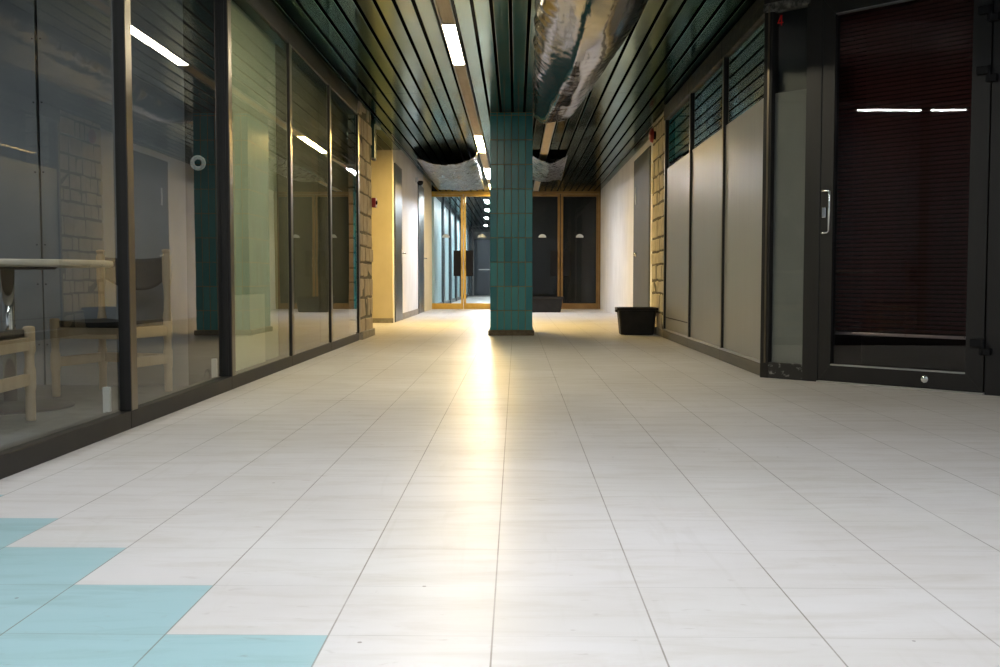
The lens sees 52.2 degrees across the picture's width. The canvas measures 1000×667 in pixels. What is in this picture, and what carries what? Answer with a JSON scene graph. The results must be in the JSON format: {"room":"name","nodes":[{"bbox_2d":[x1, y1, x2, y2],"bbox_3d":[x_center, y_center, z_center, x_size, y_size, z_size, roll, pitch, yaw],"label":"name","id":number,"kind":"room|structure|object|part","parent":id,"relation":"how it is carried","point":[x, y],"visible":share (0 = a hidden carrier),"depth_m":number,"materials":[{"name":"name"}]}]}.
{"room":"shopping mall corridor","nodes":[
{"label":"shopping mall corridor","id":0,"kind":"room"},
{"bbox_2d":[0,0,188,384],"bbox_3d":[-3.274,-0.982,6.236,3.255,2.600,0.066,0,3,1],"label":"wall","id":1,"kind":"structure","parent":0,"point":[58,175],"depth_m":6.20,"materials":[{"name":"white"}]},
{"bbox_2d":[218,0,294,388],"bbox_3d":[-1.630,-0.972,6.792,0.136,2.520,1.695,0,3,1],"label":"window","id":2,"kind":"structure","parent":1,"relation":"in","point":[256,26],"depth_m":7.02,"materials":[{"name":"clear glass"}]},
{"bbox_2d":[235,294,264,370],"bbox_3d":[-1.654,-0.014,6.600,0.030,0.472,0.970,0,3,1],"label":"board","id":3,"kind":"object","parent":2,"relation":"on","point":[249,308],"visible":0.56,"depth_m":6.67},
{"bbox_3d":[-1.615,0.249,6.819,0.098,0.078,1.620,0,3,1],"label":"rail","id":4,"kind":"part","parent":2,"relation":"part of","materials":[{"name":"brown metal"}]},
{"bbox_3d":[-1.615,-2.161,6.691,0.098,0.135,1.620,0,3,1],"label":"rail","id":5,"kind":"part","parent":2,"relation":"part of","materials":[{"name":"brown metal"}]},
{"bbox_2d":[267,0,357,102],"bbox_3d":[-1.679,-2.219,3.880,0.118,0.280,13.930,0,3,1],"label":"trim","id":6,"kind":"structure","parent":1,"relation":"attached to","point":[269,1],"depth_m":8.55,"materials":[{"name":"black metal"}]},
{"bbox_2d":[357,100,374,339],"bbox_3d":[-1.693,-1.235,11.371,0.457,2.560,0.935,0,3,1],"label":"brick pillar","id":7,"kind":"structure","parent":0,"point":[367,330],"depth_m":11.31,"materials":[{"name":"beige brick"}]},
{"bbox_2d":[372,198,377,207],"bbox_3d":[-1.440,-1.505,11.741,0.059,0.110,0.100,0,3,1],"label":"fire alarm","id":8,"kind":"object","parent":7,"relation":"attached to","point":[374,200],"visible":1,"depth_m":11.69,"materials":[{"name":"red plastic"}]},
{"bbox_2d":[371,134,393,322],"bbox_3d":[-2.780,-1.561,15.244,2.360,2.800,0.120,0,3,1],"label":"wall","id":9,"kind":"structure","parent":0,"point":[382,168],"depth_m":15.18,"materials":[{"name":"paint"}]},
{"bbox_2d":[373,318,392,322],"bbox_3d":[-2.726,-0.194,15.248,2.270,0.070,0.015,0,3,1],"label":"baseboard","id":10,"kind":"structure","parent":9,"relation":"attached to","point":[375,320],"depth_m":15.22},
{"bbox_2d":[393,136,431,321],"bbox_3d":[-1.624,-1.750,18.801,0.160,2.800,7.040,0,3,1],"label":"wall","id":11,"kind":"structure","parent":0,"point":[410,171],"depth_m":18.13,"materials":[{"name":"white paint"}]},
{"bbox_2d":[394,163,405,321],"bbox_3d":[-1.588,-1.393,15.860,0.165,2.400,0.930,0,3,1],"label":"door","id":12,"kind":"structure","parent":11,"relation":"in","point":[398,283],"depth_m":15.79,"materials":[{"name":"metal"}]},
{"bbox_2d":[403,309,418,318],"bbox_3d":[-1.559,-0.344,17.783,0.025,0.100,2.700,0,3,1],"label":"baseboard","id":13,"kind":"structure","parent":11,"relation":"attached to","point":[408,314],"depth_m":17.65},
{"bbox_2d":[415,177,422,185],"bbox_3d":[-1.474,-2.779,18.654,0.143,0.150,0.116,0,3,1],"label":"dome camera","id":14,"kind":"object","parent":11,"relation":"attached to","point":[419,183],"visible":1,"depth_m":18.61,"materials":[{"name":"grey plastic"}]},
{"bbox_2d":[418,185,426,312],"bbox_3d":[-1.528,-1.616,19.668,0.165,2.440,1.100,0,3,1],"label":"door","id":15,"kind":"structure","parent":11,"relation":"in","point":[421,258],"depth_m":19.62,"materials":[{"name":"metal"}]},
{"bbox_3d":[-1.561,-1.616,19.669,0.100,2.440,1.100,0,3,1],"label":"frame","id":16,"kind":"part","parent":15,"relation":"part of","materials":[{"name":"metal"}]},
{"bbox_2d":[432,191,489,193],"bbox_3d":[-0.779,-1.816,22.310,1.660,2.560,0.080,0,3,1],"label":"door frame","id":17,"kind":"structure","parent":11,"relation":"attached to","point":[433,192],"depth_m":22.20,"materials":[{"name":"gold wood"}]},
{"bbox_2d":[432,194,462,308],"bbox_3d":[-1.182,-1.785,22.280,0.755,2.500,0.126,0,3,1],"label":"door","id":18,"kind":"structure","parent":17,"relation":"attached to","point":[458,254],"depth_m":22.29,"materials":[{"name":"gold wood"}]},
{"bbox_3d":[-0.935,-1.535,22.292,0.160,0.560,0.020,0,3,1],"label":"push plate","id":19,"kind":"part","parent":18,"relation":"part of","materials":[{"name":"black plastic"}]},
{"bbox_2d":[464,194,489,308],"bbox_3d":[-0.402,-1.784,22.268,0.785,2.500,0.126,0,3,1],"label":"door","id":20,"kind":"structure","parent":17,"relation":"attached to","point":[468,254],"depth_m":22.28,"materials":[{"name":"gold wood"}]},
{"bbox_3d":[-0.665,-1.535,22.288,0.160,0.560,0.020,0,3,1],"label":"push plate","id":21,"kind":"part","parent":20,"relation":"part of","materials":[{"name":"black plastic"}]},
{"bbox_2d":[471,226,489,294],"bbox_3d":[-0.202,-2.941,41.210,2.700,2.800,0.200,0,3,1],"label":"wall","id":22,"kind":"structure","parent":0,"point":[475,234],"depth_m":41.07,"materials":[{"name":"white paint"}]},
{"bbox_2d":[468,223,472,295],"bbox_3d":[-1.180,-2.863,39.752,0.110,2.800,2.650,0,3,1],"label":"window","id":23,"kind":"structure","parent":22,"relation":"in","point":[471,232],"depth_m":40.59,"materials":[{"name":"glass"}]},
{"bbox_3d":[-1.214,-2.752,39.534,0.050,2.400,2.200,0,3,1],"label":"pane","id":24,"kind":"part","parent":23,"relation":"part of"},
{"bbox_2d":[474,239,490,294],"bbox_3d":[-0.400,-2.663,41.078,1.290,2.240,0.100,0,3,1],"label":"door","id":25,"kind":"structure","parent":22,"relation":"in","point":[482,286],"depth_m":41.08,"materials":[{"name":"metal"}]},
{"bbox_2d":[0,295,999,666],"bbox_3d":[-0.773,-0.323,19.274,8.050,0.100,44.500,0,3,1],"label":"floor","id":26,"kind":"structure","parent":0,"point":[431,488],"depth_m":2.79,"materials":[{"name":"tile"}]},
{"bbox_2d":[0,326,35,420],"bbox_3d":[-2.370,0.002,4.451,0.497,0.824,0.485,0,3,-4],"label":"wooden chair","id":27,"kind":"object","parent":26,"relation":"on","point":[16,340],"visible":1,"depth_m":4.65,"materials":[{"name":"brown wood"}]},
{"bbox_3d":[-2.371,0.014,4.468,0.422,0.048,0.395,0,3,-4],"label":"seat","id":28,"kind":"part","parent":27,"relation":"part of","materials":[{"name":"black fabric"}]},
{"bbox_3d":[-2.149,0.057,4.484,0.022,0.060,0.370,0,3,-4],"label":"seat rail","id":29,"kind":"part","parent":27,"relation":"part of","materials":[{"name":"brown wood"}]},
{"bbox_3d":[-2.162,0.183,4.691,0.053,0.436,0.053,0,3,-4],"label":"leg","id":30,"kind":"part","parent":27,"relation":"part of","materials":[{"name":"brown wood"}]},
{"bbox_2d":[0,259,112,414],"bbox_3d":[-2.482,0.004,5.157,1.000,0.745,1.000,0,3,1],"label":"round table","id":31,"kind":"object","parent":26,"relation":"on","point":[11,405],"visible":0.91,"depth_m":5.12,"materials":[{"name":"laminate"}]},
{"bbox_3d":[-2.482,-0.329,5.139,0.470,0.012,0.470,0,3,1],"label":"plate","id":32,"kind":"part","parent":31,"relation":"part of","materials":[{"name":"black plastic"}]},
{"bbox_3d":[-2.482,0.358,5.176,0.604,0.035,0.604,0,3,1],"label":"plate","id":33,"kind":"part","parent":31,"relation":"part of","materials":[{"name":"black rubber"}]},
{"bbox_2d":[0,0,137,478],"bbox_3d":[-1.662,-0.803,3.619,0.101,2.520,1.660,0,3,1],"label":"window","id":34,"kind":"structure","parent":26,"relation":"on","point":[18,456],"depth_m":4.37,"materials":[{"name":"black metal"}]},
{"bbox_3d":[-1.664,0.418,3.646,0.098,0.078,1.585,0,3,1],"label":"rail","id":35,"kind":"part","parent":34,"relation":"part of","materials":[{"name":"brown metal"}]},
{"bbox_2d":[102,387,111,412],"bbox_3d":[-1.701,0.324,4.419,0.030,0.185,0.026,0,3,1],"label":"block","id":36,"kind":"object","parent":34,"relation":"attached to","point":[107,403],"visible":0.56,"depth_m":4.40,"materials":[{"name":"grey plastic"}]},
{"bbox_2d":[49,249,172,396],"bbox_3d":[-2.187,-0.069,5.780,0.497,0.824,0.485,1,3,16],"label":"wooden chair","id":37,"kind":"object","parent":26,"relation":"on","point":[151,272],"visible":0.7,"depth_m":5.87,"materials":[{"name":"brown wood"}]},
{"bbox_3d":[-2.460,0.133,5.645,0.053,0.436,0.053,1,3,16],"label":"leg","id":38,"kind":"part","parent":37,"relation":"part of","materials":[{"name":"brown wood"}]},
{"bbox_3d":[-2.247,-0.001,5.576,0.414,0.060,0.022,1,3,16],"label":"seat rail","id":39,"kind":"part","parent":37,"relation":"part of","materials":[{"name":"brown wood"}]},
{"bbox_3d":[-2.349,-0.081,6.018,0.053,0.824,0.053,1,3,16],"label":"leg","id":40,"kind":"part","parent":37,"relation":"part of","materials":[{"name":"brown wood"}]},
{"bbox_3d":[-2.191,-0.055,5.765,0.422,0.048,0.395,1,3,16],"label":"seat","id":41,"kind":"part","parent":37,"relation":"part of","materials":[{"name":"black fabric"}]},
{"bbox_3d":[-2.128,-0.351,5.968,0.447,0.196,0.062,1,3,16],"label":"backrest","id":42,"kind":"part","parent":37,"relation":"part of","materials":[{"name":"beige wood"}]},
{"bbox_3d":[-1.978,-0.008,5.706,0.022,0.060,0.370,1,3,16],"label":"seat rail","id":43,"kind":"part","parent":37,"relation":"part of","materials":[{"name":"brown wood"}]},
{"bbox_3d":[-1.922,-0.075,5.895,0.053,0.824,0.053,1,3,16],"label":"leg","id":44,"kind":"part","parent":37,"relation":"part of","materials":[{"name":"brown wood"}]},
{"bbox_2d":[112,0,235,428],"bbox_3d":[-1.718,-0.887,5.198,0.261,2.520,1.650,0,3,1],"label":"window","id":45,"kind":"structure","parent":26,"relation":"on","point":[206,23],"depth_m":5.95,"materials":[{"name":"clear glass"}]},
{"bbox_3d":[-1.640,0.334,5.224,0.098,0.078,1.575,0,3,1],"label":"rail","id":46,"kind":"part","parent":45,"relation":"part of","materials":[{"name":"brown metal"}]},
{"bbox_2d":[190,155,211,170],"bbox_3d":[-1.696,-0.937,5.875,0.085,0.143,0.338,0,3,1],"label":"security camera","id":47,"kind":"object","parent":45,"relation":"attached to","point":[197,162],"visible":0.99,"depth_m":5.72,"materials":[{"name":"grey plastic"}]},
{"bbox_2d":[211,359,217,377],"bbox_3d":[-1.677,0.240,5.991,0.030,0.185,0.026,0,3,1],"label":"block","id":48,"kind":"object","parent":45,"relation":"attached to","point":[214,369],"visible":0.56,"depth_m":5.98,"materials":[{"name":"grey plastic"}]},
{"bbox_2d":[201,369,209,380],"bbox_3d":[-1.707,0.271,5.940,0.040,0.128,0.117,0,3,1],"label":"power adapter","id":49,"kind":"object","parent":26,"relation":"on","point":[204,377],"visible":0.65,"depth_m":5.91,"materials":[{"name":"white plastic"}]},
{"bbox_2d":[275,26,332,365],"bbox_3d":[-1.605,-1.058,8.409,0.136,2.520,1.695,0,3,1],"label":"window","id":50,"kind":"structure","parent":26,"relation":"on","point":[311,89],"depth_m":8.14,"materials":[{"name":"clear glass"}]},
{"bbox_3d":[-1.589,-2.247,8.309,0.098,0.135,1.620,0,3,1],"label":"rail","id":51,"kind":"part","parent":50,"relation":"part of","materials":[{"name":"brown metal"}]},
{"bbox_3d":[-1.589,0.164,8.437,0.098,0.078,1.620,0,3,1],"label":"rail","id":52,"kind":"part","parent":50,"relation":"part of","materials":[{"name":"brown metal"}]},
{"bbox_3d":[-1.553,-1.035,8.410,0.008,2.325,1.565,0,3,1],"label":"pane","id":53,"kind":"part","parent":50,"relation":"part of","materials":[{"name":"clear glass"}]},
{"bbox_2d":[329,71,359,350],"bbox_3d":[-1.579,-1.144,10.037,0.136,2.520,1.715,0,3,1],"label":"window","id":54,"kind":"structure","parent":26,"relation":"on","point":[344,110],"depth_m":10.05,"materials":[{"name":"clear glass"}]},
{"bbox_3d":[-1.564,-2.333,9.936,0.098,0.135,1.640,0,3,1],"label":"rail","id":55,"kind":"part","parent":54,"relation":"part of","materials":[{"name":"brown metal"}]},
{"bbox_3d":[-1.564,0.077,10.064,0.098,0.078,1.640,0,3,1],"label":"rail","id":56,"kind":"part","parent":54,"relation":"part of","materials":[{"name":"brown metal"}]},
{"bbox_2d":[432,197,444,302],"bbox_3d":[-1.429,-2.020,23.877,0.110,2.800,2.650,0,3,1],"label":"window","id":57,"kind":"structure","parent":26,"relation":"on","point":[438,204],"depth_m":23.81,"materials":[{"name":"glass"}]},
{"bbox_2d":[443,198,451,302],"bbox_3d":[-1.388,-2.160,26.523,0.110,2.800,2.650,0,3,1],"label":"window","id":58,"kind":"structure","parent":26,"relation":"on","point":[448,211],"depth_m":27.33,"materials":[{"name":"glass"}]},
{"bbox_3d":[-1.421,-2.049,26.304,0.050,2.400,2.200,0,3,1],"label":"pane","id":59,"kind":"part","parent":58,"relation":"part of","materials":[{"name":"clear glass"}]},
{"bbox_2d":[450,202,457,301],"bbox_3d":[-1.346,-2.301,29.169,0.110,2.800,2.650,0,3,1],"label":"window","id":60,"kind":"structure","parent":26,"relation":"on","point":[454,216],"depth_m":29.54,"materials":[{"name":"glass"}]},
{"bbox_3d":[-1.380,-2.189,28.950,0.050,2.400,2.200,0,3,1],"label":"pane","id":61,"kind":"part","parent":60,"relation":"part of","materials":[{"name":"clear glass"}]},
{"bbox_2d":[455,208,460,299],"bbox_3d":[-1.305,-2.442,31.815,0.110,2.800,2.650,0,3,1],"label":"window","id":62,"kind":"structure","parent":26,"relation":"on","point":[458,216],"depth_m":32.11,"materials":[{"name":"glass"}]},
{"bbox_3d":[-1.338,-2.330,31.596,0.050,2.400,2.200,0,3,1],"label":"pane","id":63,"kind":"part","parent":62,"relation":"part of","materials":[{"name":"glass"}]},
{"bbox_2d":[460,214,463,297],"bbox_3d":[-1.263,-2.582,34.461,0.110,2.800,2.650,0,3,1],"label":"window","id":64,"kind":"structure","parent":26,"relation":"on","point":[460,214],"depth_m":35.14,"materials":[{"name":"glass"}]},
{"bbox_3d":[-1.297,-2.470,34.242,0.050,2.400,2.200,0,3,1],"label":"pane","id":65,"kind":"part","parent":64,"relation":"part of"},
{"bbox_2d":[466,221,469,296],"bbox_3d":[-1.222,-2.723,37.106,0.110,2.800,2.650,0,3,1],"label":"window","id":66,"kind":"structure","parent":26,"relation":"on","point":[467,228],"depth_m":37.96,"materials":[{"name":"glass"}]},
{"bbox_3d":[-1.255,-2.611,36.888,0.050,2.400,2.200,0,3,1],"label":"pane","id":67,"kind":"part","parent":66,"relation":"part of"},
{"bbox_2d":[532,296,563,311],"bbox_3d":[0.897,-0.577,20.236,0.742,0.305,0.536,0,3,1],"label":"tub","id":68,"kind":"object","parent":26,"relation":"on","point":[539,303],"visible":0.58,"depth_m":20.01,"materials":[{"name":"black plastic"}]},
{"bbox_2d":[615,307,657,334],"bbox_3d":[1.609,-0.149,12.035,0.502,0.320,0.356,0,3,1],"label":"tub","id":69,"kind":"object","parent":26,"relation":"on","point":[631,320],"visible":1,"depth_m":11.89,"materials":[{"name":"black plastic"}]},
{"bbox_2d":[663,79,689,346],"bbox_3d":[1.856,-1.182,10.514,0.120,2.545,1.620,0,3,1],"label":"window","id":70,"kind":"structure","parent":26,"relation":"on","point":[676,111],"depth_m":10.51,"materials":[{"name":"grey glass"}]},
{"bbox_3d":[1.856,-2.380,10.451,0.120,0.145,1.620,0,3,1],"label":"rail","id":71,"kind":"part","parent":70,"relation":"part of","materials":[{"name":"black metal"}]},
{"bbox_3d":[1.847,-0.887,10.530,0.038,1.775,1.620,0,3,1],"label":"grey panel","id":72,"kind":"part","parent":70,"relation":"part of","materials":[{"name":"grey metal"}]},
{"bbox_3d":[1.831,-2.046,10.469,0.007,0.544,1.620,0,3,1],"label":"pane","id":73,"kind":"part","parent":70,"relation":"part of","materials":[{"name":"clear glass"}]},
{"bbox_2d":[687,41,722,358],"bbox_3d":[1.831,-1.098,8.932,0.120,2.545,1.550,0,3,1],"label":"window","id":74,"kind":"structure","parent":26,"relation":"on","point":[706,83],"depth_m":8.95,"materials":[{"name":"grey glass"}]},
{"bbox_3d":[1.831,-2.296,8.868,0.120,0.145,1.550,0,3,1],"label":"rail","id":75,"kind":"part","parent":74,"relation":"part of","materials":[{"name":"black metal"}]},
{"bbox_3d":[1.822,-0.803,8.947,0.038,1.775,1.550,0,3,1],"label":"grey panel","id":76,"kind":"part","parent":74,"relation":"part of","materials":[{"name":"grey metal"}]},
{"bbox_3d":[1.806,-1.962,8.886,0.007,0.544,1.550,0,3,1],"label":"pane","id":77,"kind":"part","parent":74,"relation":"part of","materials":[{"name":"clear glass"}]},
{"bbox_2d":[719,0,764,375],"bbox_3d":[1.808,-1.019,7.444,0.120,2.545,1.430,0,3,1],"label":"window","id":78,"kind":"structure","parent":26,"relation":"on","point":[742,134],"depth_m":7.52,"materials":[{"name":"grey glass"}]},
{"bbox_3d":[1.783,-1.883,7.398,0.007,0.544,1.430,0,3,1],"label":"pane","id":79,"kind":"part","parent":78,"relation":"part of","materials":[{"name":"clear glass"}]},
{"bbox_3d":[1.808,-2.217,7.380,0.120,0.145,1.430,0,3,1],"label":"rail","id":80,"kind":"part","parent":78,"relation":"part of","materials":[{"name":"black metal"}]},
{"bbox_3d":[1.799,-0.724,7.460,0.038,1.775,1.430,0,3,1],"label":"grey panel","id":81,"kind":"part","parent":78,"relation":"part of","materials":[{"name":"grey metal"}]},
{"bbox_2d":[488,112,533,335],"bbox_3d":[0.138,-1.282,12.249,0.531,2.560,1.044,0,3,1],"label":"tiled column","id":82,"kind":"structure","parent":0,"point":[511,133],"depth_m":11.75,"materials":[{"name":"teal tile"}]},
{"bbox_2d":[271,0,764,231],"bbox_3d":[-0.323,-3.074,19.121,7.150,0.290,44.500,0,3,1],"label":"ceiling","id":83,"kind":"structure","parent":0,"point":[397,50],"depth_m":9.60,"materials":[{"name":"metal"}]},
{"bbox_2d":[371,119,380,160],"bbox_3d":[-1.534,-2.340,12.419,0.110,0.455,0.500,0,3,1],"label":"pipe","id":84,"kind":"object","parent":83,"relation":"attached to","point":[375,125],"visible":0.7,"depth_m":12.18,"materials":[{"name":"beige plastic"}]},
{"bbox_2d":[413,153,483,190],"bbox_3d":[-0.821,-2.775,18.344,0.972,0.211,6.215,0,3,0],"label":"sheet","id":85,"kind":"object","parent":83,"relation":"hanging from","point":[464,176],"visible":1,"depth_m":17.36,"materials":[{"name":"silver metal"}]},
{"bbox_2d":[434,0,489,189],"bbox_3d":[-0.356,-2.445,9.591,0.116,0.054,25.200,0,3,1],"label":"trough","id":86,"kind":"object","parent":83,"relation":"attached to","point":[445,8],"visible":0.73,"depth_m":9.88,"materials":[{"name":"brown wood"}]},
{"bbox_2d":[442,23,463,64],"bbox_3d":[-0.375,-2.362,8.368,0.094,0.018,1.450,0,3,1],"label":"ceiling light","id":87,"kind":"object","parent":86,"relation":"attached to","point":[449,28],"visible":0.98,"depth_m":8.26,"materials":[{"name":"white plastic"}]},
{"bbox_3d":[-0.303,-2.445,9.590,0.010,0.054,25.200,0,3,1],"label":"rail","id":88,"kind":"part","parent":86,"relation":"part of","materials":[{"name":"grey metal"}]},
{"bbox_2d":[474,135,485,152],"bbox_3d":[-0.279,-2.687,14.484,0.094,0.018,1.800,0,3,1],"label":"ceiling light","id":89,"kind":"object","parent":86,"relation":"attached to","point":[479,141],"visible":0.98,"depth_m":14.34,"materials":[{"name":"white plastic"}]},
{"bbox_2d":[484,168,489,178],"bbox_3d":[-0.216,-2.900,18.478,0.094,0.018,1.800,0,3,1],"label":"ceiling light","id":90,"kind":"object","parent":86,"relation":"attached to","point":[487,170],"visible":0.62,"depth_m":18.24,"materials":[{"name":"white plastic"}]},
{"bbox_2d":[533,122,555,190],"bbox_3d":[0.578,-2.445,9.576,0.116,0.054,25.200,0,3,1],"label":"trough","id":91,"kind":"object","parent":83,"relation":"attached to","point":[549,128],"visible":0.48,"depth_m":14.42,"materials":[{"name":"brown wood"}]},
{"bbox_3d":[0.525,-2.445,9.577,0.010,0.054,25.200,0,3,1],"label":"rail","id":92,"kind":"part","parent":91,"relation":"part of","materials":[{"name":"grey metal"}]},
{"bbox_2d":[532,156,566,181],"bbox_3d":[0.835,-2.767,17.567,0.614,0.145,3.902,0,3,1],"label":"sheet","id":93,"kind":"object","parent":83,"relation":"hanging from","point":[543,171],"visible":0.94,"depth_m":17.12,"materials":[{"name":"silver metal"}]},
{"bbox_2d":[533,0,647,123],"bbox_3d":[0.649,-2.220,8.435,0.791,0.269,7.103,0,3,1],"label":"sheet","id":94,"kind":"object","parent":83,"relation":"hanging from","point":[575,42],"visible":1,"depth_m":7.42,"materials":[{"name":"silver metal"}]},
{"bbox_2d":[560,194,560,296],"bbox_3d":[1.402,-1.940,22.379,2.300,2.800,0.060,0,3,1],"label":"wall","id":95,"kind":"structure","parent":0,"point":[560,194],"depth_m":22.35,"materials":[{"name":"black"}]},
{"bbox_2d":[432,180,600,190],"bbox_3d":[0.251,-3.224,22.219,4.200,0.260,0.100,0,3,1],"label":"trim","id":96,"kind":"structure","parent":95,"relation":"attached to","point":[433,187],"depth_m":22.16,"materials":[{"name":"black wood"}]},
{"bbox_2d":[532,194,559,296],"bbox_3d":[0.922,-1.783,22.247,0.765,2.500,0.126,0,3,1],"label":"door","id":97,"kind":"structure","parent":95,"relation":"in","point":[545,207],"depth_m":22.27,"materials":[{"name":"black glass"}]},
{"bbox_3d":[1.175,-1.533,22.259,0.160,0.560,0.020,0,3,1],"label":"push plate","id":98,"kind":"part","parent":97,"relation":"part of","materials":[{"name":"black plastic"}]},
{"bbox_2d":[561,194,598,308],"bbox_3d":[1.737,-1.782,22.234,0.825,2.500,0.126,0,3,1],"label":"door","id":99,"kind":"structure","parent":95,"relation":"in","point":[579,212],"depth_m":22.27,"materials":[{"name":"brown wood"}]},
{"bbox_3d":[1.455,-1.533,22.255,0.160,0.560,0.020,0,3,1],"label":"push plate","id":100,"kind":"part","parent":99,"relation":"part of","materials":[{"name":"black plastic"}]},
{"bbox_2d":[600,125,652,314],"bbox_3d":[2.194,-1.675,17.383,0.160,2.800,9.760,0,3,1],"label":"wall","id":101,"kind":"structure","parent":0,"point":[617,196],"depth_m":18.32,"materials":[{"name":"white paint"}]},
{"bbox_2d":[532,191,600,308],"bbox_3d":[1.341,-1.815,22.277,1.720,2.560,0.080,0,3,1],"label":"door frame","id":102,"kind":"structure","parent":101,"relation":"attached to","point":[533,192],"depth_m":22.18,"materials":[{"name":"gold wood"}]},
{"bbox_2d":[633,146,650,306],"bbox_3d":[2.079,-1.379,14.917,0.152,2.470,1.900,0,3,1],"label":"door","id":103,"kind":"structure","parent":101,"relation":"in","point":[642,164],"depth_m":14.69,"materials":[{"name":"grey paint"}]},
{"bbox_2d":[651,111,664,336],"bbox_3d":[2.060,-1.265,11.931,0.457,2.560,1.235,0,3,1],"label":"brick pillar","id":104,"kind":"structure","parent":0,"point":[657,243],"depth_m":11.94,"materials":[{"name":"brick"}]},
{"bbox_2d":[649,128,655,142],"bbox_3d":[1.800,-2.344,12.066,0.082,0.176,0.176,0,3,1],"label":"bell","id":105,"kind":"object","parent":104,"relation":"attached to","point":[652,134],"visible":1,"depth_m":12.02,"materials":[{"name":"red plastic"}]},
{"bbox_2d":[741,52,778,113],"bbox_3d":[2.283,-1.282,9.986,0.050,2.800,5.050,0,3,1],"label":"wall","id":106,"kind":"structure","parent":0,"point":[753,75],"depth_m":9.03,"materials":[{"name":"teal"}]},
{"bbox_2d":[802,0,999,395],"bbox_3d":[2.407,-0.901,6.023,0.151,2.460,1.323,-3,4,-44],"label":"door","id":107,"kind":"structure","parent":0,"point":[981,376],"depth_m":6.16,"materials":[{"name":"black metal"}]},
{"bbox_3d":[2.035,-0.757,6.349,0.059,0.279,0.071,-3,4,-44],"label":"handle","id":108,"kind":"part","parent":107,"relation":"part of","materials":[{"name":"silver metal"}]},
{"bbox_2d":[835,0,973,339],"bbox_3d":[2.456,-1.016,6.125,0.040,2.080,0.990,-3,4,-44],"label":"blind","id":109,"kind":"object","parent":107,"relation":"hanging from","point":[925,2],"visible":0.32,"depth_m":6.14,"materials":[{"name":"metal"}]},
{"bbox_3d":[2.206,-1.019,6.363,0.002,2.040,0.003,-3,4,-44],"label":"ladder cord","id":110,"kind":"part","parent":109,"relation":"part of","materials":[{"name":"black fabric"}]},
{"bbox_3d":[2.456,0.013,6.180,0.020,0.018,0.990,-3,4,-44],"label":"rail","id":111,"kind":"part","parent":109,"relation":"part of","materials":[{"name":"silver metal"}]},
{"bbox_3d":[2.449,-1.006,6.112,0.002,2.040,0.003,-3,4,-44],"label":"ladder cord","id":112,"kind":"part","parent":109,"relation":"part of","materials":[{"name":"black fabric"}]},
{"bbox_3d":[2.693,-0.992,5.861,0.002,2.040,0.003,-3,4,-44],"label":"ladder cord","id":113,"kind":"part","parent":109,"relation":"part of","materials":[{"name":"black fabric"}]},
{"bbox_2d":[834,0,973,371],"bbox_3d":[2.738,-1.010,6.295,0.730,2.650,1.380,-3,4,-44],"label":"glass pane","id":114,"kind":"structure","parent":0,"point":[878,351],"depth_m":6.79,"materials":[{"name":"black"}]},
{"bbox_2d":[760,0,810,379],"bbox_3d":[2.388,-1.074,6.077,0.092,2.800,1.840,-3,4,-44],"label":"window","id":115,"kind":"structure","parent":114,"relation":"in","point":[784,111],"depth_m":6.64,"materials":[{"name":"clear glass"}]},
{"bbox_3d":[1.772,-0.917,6.714,0.082,2.420,0.062,-3,4,-44],"label":"corner post","id":116,"kind":"part","parent":115,"relation":"part of","materials":[{"name":"brown metal"}]},
{"bbox_3d":[1.868,0.243,6.688,0.085,0.105,0.300,-3,4,-44],"label":"rail","id":117,"kind":"part","parent":115,"relation":"part of","materials":[{"name":"metal"}]},
{"bbox_3d":[1.887,-0.684,6.626,0.016,1.762,0.245,-3,4,-44],"label":"grey panel","id":118,"kind":"part","parent":115,"relation":"part of","materials":[{"name":"glass"}]}
]}

